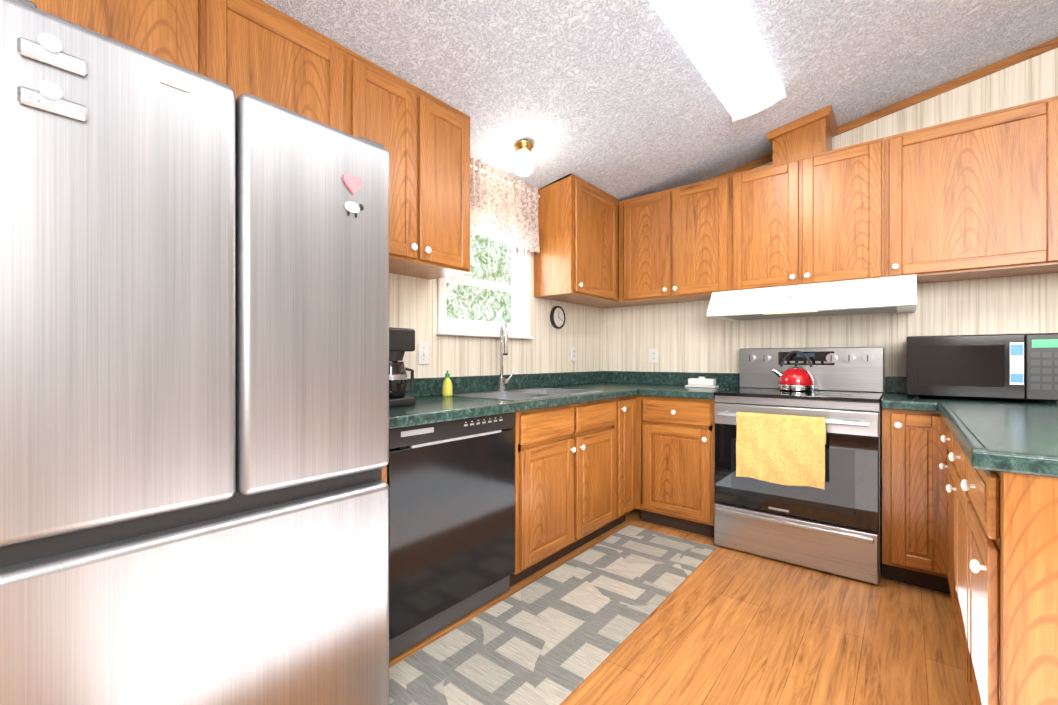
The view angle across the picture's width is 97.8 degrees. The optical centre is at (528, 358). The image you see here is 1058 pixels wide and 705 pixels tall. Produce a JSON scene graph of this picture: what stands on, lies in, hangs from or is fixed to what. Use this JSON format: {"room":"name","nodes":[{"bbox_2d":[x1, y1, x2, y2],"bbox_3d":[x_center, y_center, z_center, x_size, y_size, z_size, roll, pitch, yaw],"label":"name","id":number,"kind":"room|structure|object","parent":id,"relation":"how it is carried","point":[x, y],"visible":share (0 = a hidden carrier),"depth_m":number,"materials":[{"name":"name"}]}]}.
{"room":"kitchen","nodes":[
{"label":"kitchen","id":0,"kind":"room"},
{"bbox_2d":[389,246,602,378],"bbox_3d":[-1.111,-0.526,1.949,0.120,3.300,5.640,0,0,39],"label":"wall","id":1,"kind":"structure","parent":0,"point":[413,302],"depth_m":2.94,"materials":[{"name":"beige paper"}]},
{"bbox_2d":[29,0,346,132],"bbox_3d":[-1.133,-0.944,1.535,0.367,0.535,0.972,0,0,39],"label":"upper cabinet","id":2,"kind":"object","parent":1,"relation":"attached to","point":[239,47],"visible":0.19,"depth_m":1.52,"materials":[{"name":"brown wood"}]},
{"bbox_2d":[347,53,469,279],"bbox_3d":[-0.613,-0.824,2.171,0.367,0.775,0.666,0,0,39],"label":"upper cabinet","id":3,"kind":"object","parent":1,"relation":"attached to","point":[424,140],"visible":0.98,"depth_m":2.09,"materials":[{"name":"brown wood"}]},
{"bbox_2d":[418,343,428,363],"bbox_3d":[-0.569,-0.029,2.504,0.014,0.116,0.072,0,0,39],"label":"light switch","id":4,"kind":"object","parent":1,"relation":"attached to","point":[423,353],"visible":1,"depth_m":2.50,"materials":[{"name":"white plastic"}]},
{"bbox_2d":[251,0,617,200],"bbox_3d":[-0.450,-1.202,2.409,0.318,0.054,3.190,0,0,39],"label":"trim","id":5,"kind":"structure","parent":1,"relation":"attached to","point":[305,27],"depth_m":1.91,"materials":[{"name":"brown wood"}]},
{"bbox_2d":[436,233,533,339],"bbox_3d":[-0.280,-0.515,2.916,0.145,0.762,0.830,0,0,39],"label":"window","id":6,"kind":"structure","parent":1,"relation":"in","point":[519,327],"depth_m":3.01,"materials":[{"name":"white plastic"}]},
{"bbox_2d":[470,157,539,253],"bbox_3d":[-0.220,-0.954,2.868,0.094,0.445,0.897,0,0,39],"label":"valance","id":7,"kind":"object","parent":1,"relation":"attached to","point":[504,207],"visible":0.71,"depth_m":2.91,"materials":[{"name":"fabric"}]},
{"bbox_2d":[550,306,565,328],"bbox_3d":[0.218,-0.312,3.458,0.026,0.170,0.170,0,0,39],"label":"clock","id":8,"kind":"object","parent":1,"relation":"attached to","point":[557,317],"visible":1,"depth_m":3.44,"materials":[{"name":"black"}]},
{"bbox_2d":[571,346,576,360],"bbox_3d":[0.355,-0.041,3.640,0.009,0.116,0.072,0,0,39],"label":"electrical outlet","id":9,"kind":"object","parent":1,"relation":"attached to","point":[573,353],"visible":1,"depth_m":3.63,"materials":[{"name":"white plastic"}]},
{"bbox_2d":[534,176,635,307],"bbox_3d":[0.480,-0.824,3.509,0.367,0.775,0.965,0,0,39],"label":"upper cabinet","id":10,"kind":"object","parent":1,"relation":"attached to","point":[576,259],"visible":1,"depth_m":3.19,"materials":[{"name":"brown wood"}]},
{"bbox_2d":[261,0,1057,200],"bbox_3d":[0.716,-1.617,0.456,4.840,0.923,5.640,0,0,39],"label":"ceiling","id":11,"kind":"structure","parent":0,"point":[619,100],"depth_m":2.21,"materials":[{"name":"white paint"}]},
{"bbox_2d":[513,140,533,151],"bbox_3d":[-0.031,-1.209,2.655,0.120,0.045,0.120,0,0,39],"label":"base","id":12,"kind":"object","parent":11,"relation":"attached to","point":[523,144],"visible":0.67,"depth_m":2.61,"materials":[{"name":"gold metal"}]},
{"bbox_2d":[512,149,534,176],"bbox_3d":[-0.031,-1.120,2.655,0.128,0.136,0.128,0,0,39],"label":"shade","id":13,"kind":"object","parent":12,"relation":"attached to","point":[523,163],"visible":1,"depth_m":2.61,"materials":[{"name":"white glass"}]},
{"bbox_2d":[732,87,786,121],"bbox_3d":[0.852,-1.383,2.033,0.277,0.103,1.267,0,0,39],"label":"base","id":14,"kind":"object","parent":11,"relation":"attached to","point":[782,98],"visible":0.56,"depth_m":2.44,"materials":[{"name":"white plastic"}]},
{"bbox_2d":[649,0,783,118],"bbox_3d":[0.850,-1.385,2.035,0.264,0.101,1.231,0,0,39],"label":"ceiling light","id":15,"kind":"object","parent":14,"relation":"attached to","point":[721,42],"visible":1,"depth_m":2.02,"materials":[{"name":"white plastic"}]},
{"bbox_2d":[389,508,970,704],"bbox_3d":[0.716,1.174,0.456,4.840,0.100,5.640,0,0,39],"label":"floor","id":16,"kind":"structure","parent":0,"point":[720,625],"depth_m":1.83,"materials":[{"name":"laminate"}]},
{"bbox_2d":[0,0,388,704],"bbox_3d":[-0.980,0.235,1.332,0.804,1.777,0.830,0,0,39],"label":"fridge","id":17,"kind":"object","parent":16,"relation":"on","point":[194,378],"visible":1,"depth_m":1.00,"materials":[{"name":"grey metal"}]},
{"bbox_2d":[382,466,386,482],"bbox_3d":[-0.765,0.684,1.787,0.618,0.879,0.108,0,0,39],"label":"base cabinet","id":18,"kind":"object","parent":16,"relation":"on","point":[384,474],"depth_m":1.62,"materials":[{"name":"brown wood"}]},
{"bbox_2d":[387,412,514,659],"bbox_3d":[-0.503,0.686,2.095,0.578,0.876,0.692,0,0,39],"label":"dishwasher","id":19,"kind":"object","parent":16,"relation":"on","point":[451,484],"visible":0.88,"depth_m":1.86,"materials":[{"name":"glossy black plastic"},{"name":"black painted metal"}]},
{"bbox_2d":[388,525,716,704],"bbox_3d":[0.265,1.118,2.152,0.575,0.008,1.985,0,0,39],"label":"rug","id":20,"kind":"object","parent":16,"relation":"on","point":[559,635],"visible":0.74,"depth_m":1.90,"materials":[{"name":"beige fabric"}]},
{"bbox_2d":[509,399,615,587],"bbox_3d":[0.030,0.684,2.737,0.647,0.879,0.966,0,0,39],"label":"base cabinet","id":21,"kind":"object","parent":16,"relation":"on","point":[565,479],"visible":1,"depth_m":2.46,"materials":[{"name":"brown wood"}]},
{"bbox_2d":[389,371,666,428],"bbox_3d":[0.048,0.245,2.766,0.638,0.284,2.663,0,0,39],"label":"countertop","id":22,"kind":"structure","parent":21,"relation":"on","point":[475,396],"depth_m":2.57,"materials":[{"name":"green stone"}]},
{"bbox_2d":[389,327,415,406],"bbox_3d":[-0.617,0.035,2.040,0.212,0.335,0.207,0,0,39],"label":"coffee maker","id":23,"kind":"object","parent":22,"relation":"on","point":[401,341],"visible":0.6,"depth_m":1.96,"materials":[{"name":"black plastic"}]},
{"bbox_2d":[442,370,452,396],"bbox_3d":[-0.443,0.133,2.507,0.056,0.140,0.056,0,0,39],"label":"soap bottle","id":24,"kind":"object","parent":22,"relation":"on","point":[447,389],"visible":1,"depth_m":2.49,"materials":[{"name":"yellow plastic"}]},
{"bbox_2d":[496,321,513,390],"bbox_3d":[-0.134,-0.017,2.824,0.167,0.428,0.210,0,0,39],"label":"faucet","id":25,"kind":"object","parent":22,"relation":"on","point":[502,381],"visible":1,"depth_m":2.84,"materials":[{"name":"silver metal"}]},
{"bbox_2d":[605,396,635,531],"bbox_3d":[0.616,0.684,3.454,0.647,0.879,0.880,0,0,39],"label":"base cabinet","id":26,"kind":"object","parent":16,"relation":"on","point":[625,426],"visible":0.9,"depth_m":3.02,"materials":[{"name":"brown wood"}]},
{"bbox_2d":[636,395,715,537],"bbox_3d":[1.107,0.684,3.201,0.528,0.879,0.650,0,0,39],"label":"base cabinet","id":27,"kind":"object","parent":16,"relation":"on","point":[675,463],"visible":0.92,"depth_m":2.97,"materials":[{"name":"brown wood"}]},
{"bbox_2d":[604,371,739,399],"bbox_3d":[0.887,0.175,3.388,1.110,0.143,0.638,0,0,39],"label":"countertop","id":28,"kind":"structure","parent":27,"relation":"on","point":[675,383],"depth_m":3.40,"materials":[{"name":"green stone"}]},
{"bbox_2d":[685,377,718,387],"bbox_3d":[1.239,0.165,3.309,0.210,0.075,0.100,0,0,39],"label":"butter dish","id":29,"kind":"object","parent":28,"relation":"on","point":[702,382],"visible":1,"depth_m":3.27,"materials":[{"name":"white ceramic"}]},
{"bbox_2d":[714,347,883,583],"bbox_3d":[1.590,0.525,2.733,0.794,1.194,0.743,0,0,39],"label":"range","id":30,"kind":"object","parent":16,"relation":"on","point":[798,477],"visible":0.92,"depth_m":2.50,"materials":[{"name":"grey metal"}]},
{"bbox_2d":[772,351,813,390],"bbox_3d":[1.656,0.072,2.897,0.228,0.248,0.194,0,0,39],"label":"kettle","id":31,"kind":"object","parent":30,"relation":"on","point":[795,377],"visible":1,"depth_m":2.83,"materials":[{"name":"red metal"}]},
{"bbox_2d":[882,409,949,593],"bbox_3d":[2.040,0.684,2.441,0.258,0.879,0.647,0,0,39],"label":"base cabinet","id":32,"kind":"object","parent":16,"relation":"on","point":[915,451],"visible":0.9,"depth_m":2.22,"materials":[{"name":"brown wood"}]},
{"bbox_2d":[939,435,942,469],"bbox_3d":[2.391,0.684,2.159,0.638,0.880,0.638,0,0,39],"label":"base cabinet","id":33,"kind":"object","parent":16,"relation":"on","point":[941,464],"depth_m":2.11,"materials":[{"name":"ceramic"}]},
{"bbox_2d":[881,376,1057,477],"bbox_3d":[1.859,0.175,1.666,0.962,0.143,2.076,0,0,39],"label":"countertop","id":34,"kind":"structure","parent":33,"relation":"on","point":[1012,436],"depth_m":1.39,"materials":[{"name":"green stone"}]},
{"bbox_2d":[906,333,1057,403],"bbox_3d":[2.282,0.043,2.352,0.555,0.319,0.412,0,0,39],"label":"microwave","id":35,"kind":"object","parent":34,"relation":"on","point":[1010,366],"visible":1,"depth_m":2.19,"materials":[{"name":"black"}]},
{"bbox_2d":[943,435,946,490],"bbox_3d":[2.028,0.684,1.734,0.661,0.880,0.555,0,0,39],"label":"base cabinet","id":36,"kind":"object","parent":16,"relation":"on","point":[944,437],"depth_m":1.97,"materials":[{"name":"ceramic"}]},
{"bbox_2d":[947,426,958,636],"bbox_3d":[1.750,0.684,1.394,0.661,0.880,0.614,0,0,39],"label":"base cabinet","id":37,"kind":"object","parent":16,"relation":"on","point":[952,445],"depth_m":1.84,"materials":[{"name":"brown wood"}]},
{"bbox_2d":[959,446,1057,704],"bbox_3d":[1.465,0.684,1.043,0.663,0.880,0.576,0,0,39],"label":"base cabinet","id":38,"kind":"object","parent":16,"relation":"on","point":[1002,552],"depth_m":1.01,"materials":[{"name":"brown wood"}]},
{"bbox_2d":[603,48,1057,394],"bbox_3d":[2.509,-0.526,2.555,4.720,3.300,0.120,0,0,39],"label":"wall","id":39,"kind":"structure","parent":0,"point":[692,337],"depth_m":2.75,"materials":[{"name":"beige wood"}]},
{"bbox_2d":[650,349,657,362],"bbox_3d":[1.002,-0.023,3.701,0.072,0.116,0.009,0,0,39],"label":"electrical outlet","id":40,"kind":"object","parent":39,"relation":"attached to","point":[653,355],"visible":1,"depth_m":3.70,"materials":[{"name":"white plastic"}]},
{"bbox_2d":[619,174,730,305],"bbox_3d":[1.093,-0.824,3.395,0.821,0.775,0.367,0,0,39],"label":"upper cabinet","id":41,"kind":"object","parent":39,"relation":"attached to","point":[674,245],"visible":0.98,"depth_m":3.25,"materials":[{"name":"brown wood"}]},
{"bbox_2d":[731,137,884,290],"bbox_3d":[1.722,-0.824,2.881,0.798,0.775,0.367,0,0,39],"label":"upper cabinet","id":42,"kind":"object","parent":39,"relation":"attached to","point":[815,218],"visible":0.98,"depth_m":2.73,"materials":[{"name":"brown wood"}]},
{"bbox_2d":[766,105,837,163],"bbox_3d":[1.712,-1.337,2.892,0.340,0.250,0.334,0,0,39],"label":"vent duct","id":43,"kind":"object","parent":42,"relation":"on","point":[815,132],"visible":0.86,"depth_m":2.77,"materials":[{"name":"brown wood"}]},
{"bbox_2d":[707,275,916,320],"bbox_3d":[1.692,-0.350,2.817,1.025,0.169,0.502,0,0,39],"label":"range hood","id":44,"kind":"object","parent":42,"relation":"attached to","point":[889,295],"visible":1,"depth_m":2.62,"materials":[{"name":"white metal"}]},
{"bbox_2d":[709,38,1057,179],"bbox_3d":[2.547,-1.572,2.437,4.270,0.771,0.013,0,0,39],"label":"crown molding","id":45,"kind":"structure","parent":39,"relation":"attached to","point":[983,72],"depth_m":2.62,"materials":[{"name":"brown wood"}]},
{"bbox_2d":[885,96,1057,283],"bbox_3d":[2.321,-0.824,2.410,0.725,0.774,0.338,0,0,39],"label":"upper cabinet","id":46,"kind":"object","parent":39,"relation":"attached to","point":[972,197],"visible":1,"depth_m":2.27,"materials":[{"name":"brown wood"}]},
{"label":"outside","id":47,"kind":"structure","parent":0,"visible":0},
{"bbox_2d":[446,234,510,322],"bbox_3d":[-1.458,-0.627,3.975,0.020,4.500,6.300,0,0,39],"label":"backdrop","id":48,"kind":"structure","parent":47,"point":[498,310],"depth_m":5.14,"materials":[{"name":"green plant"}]}
]}

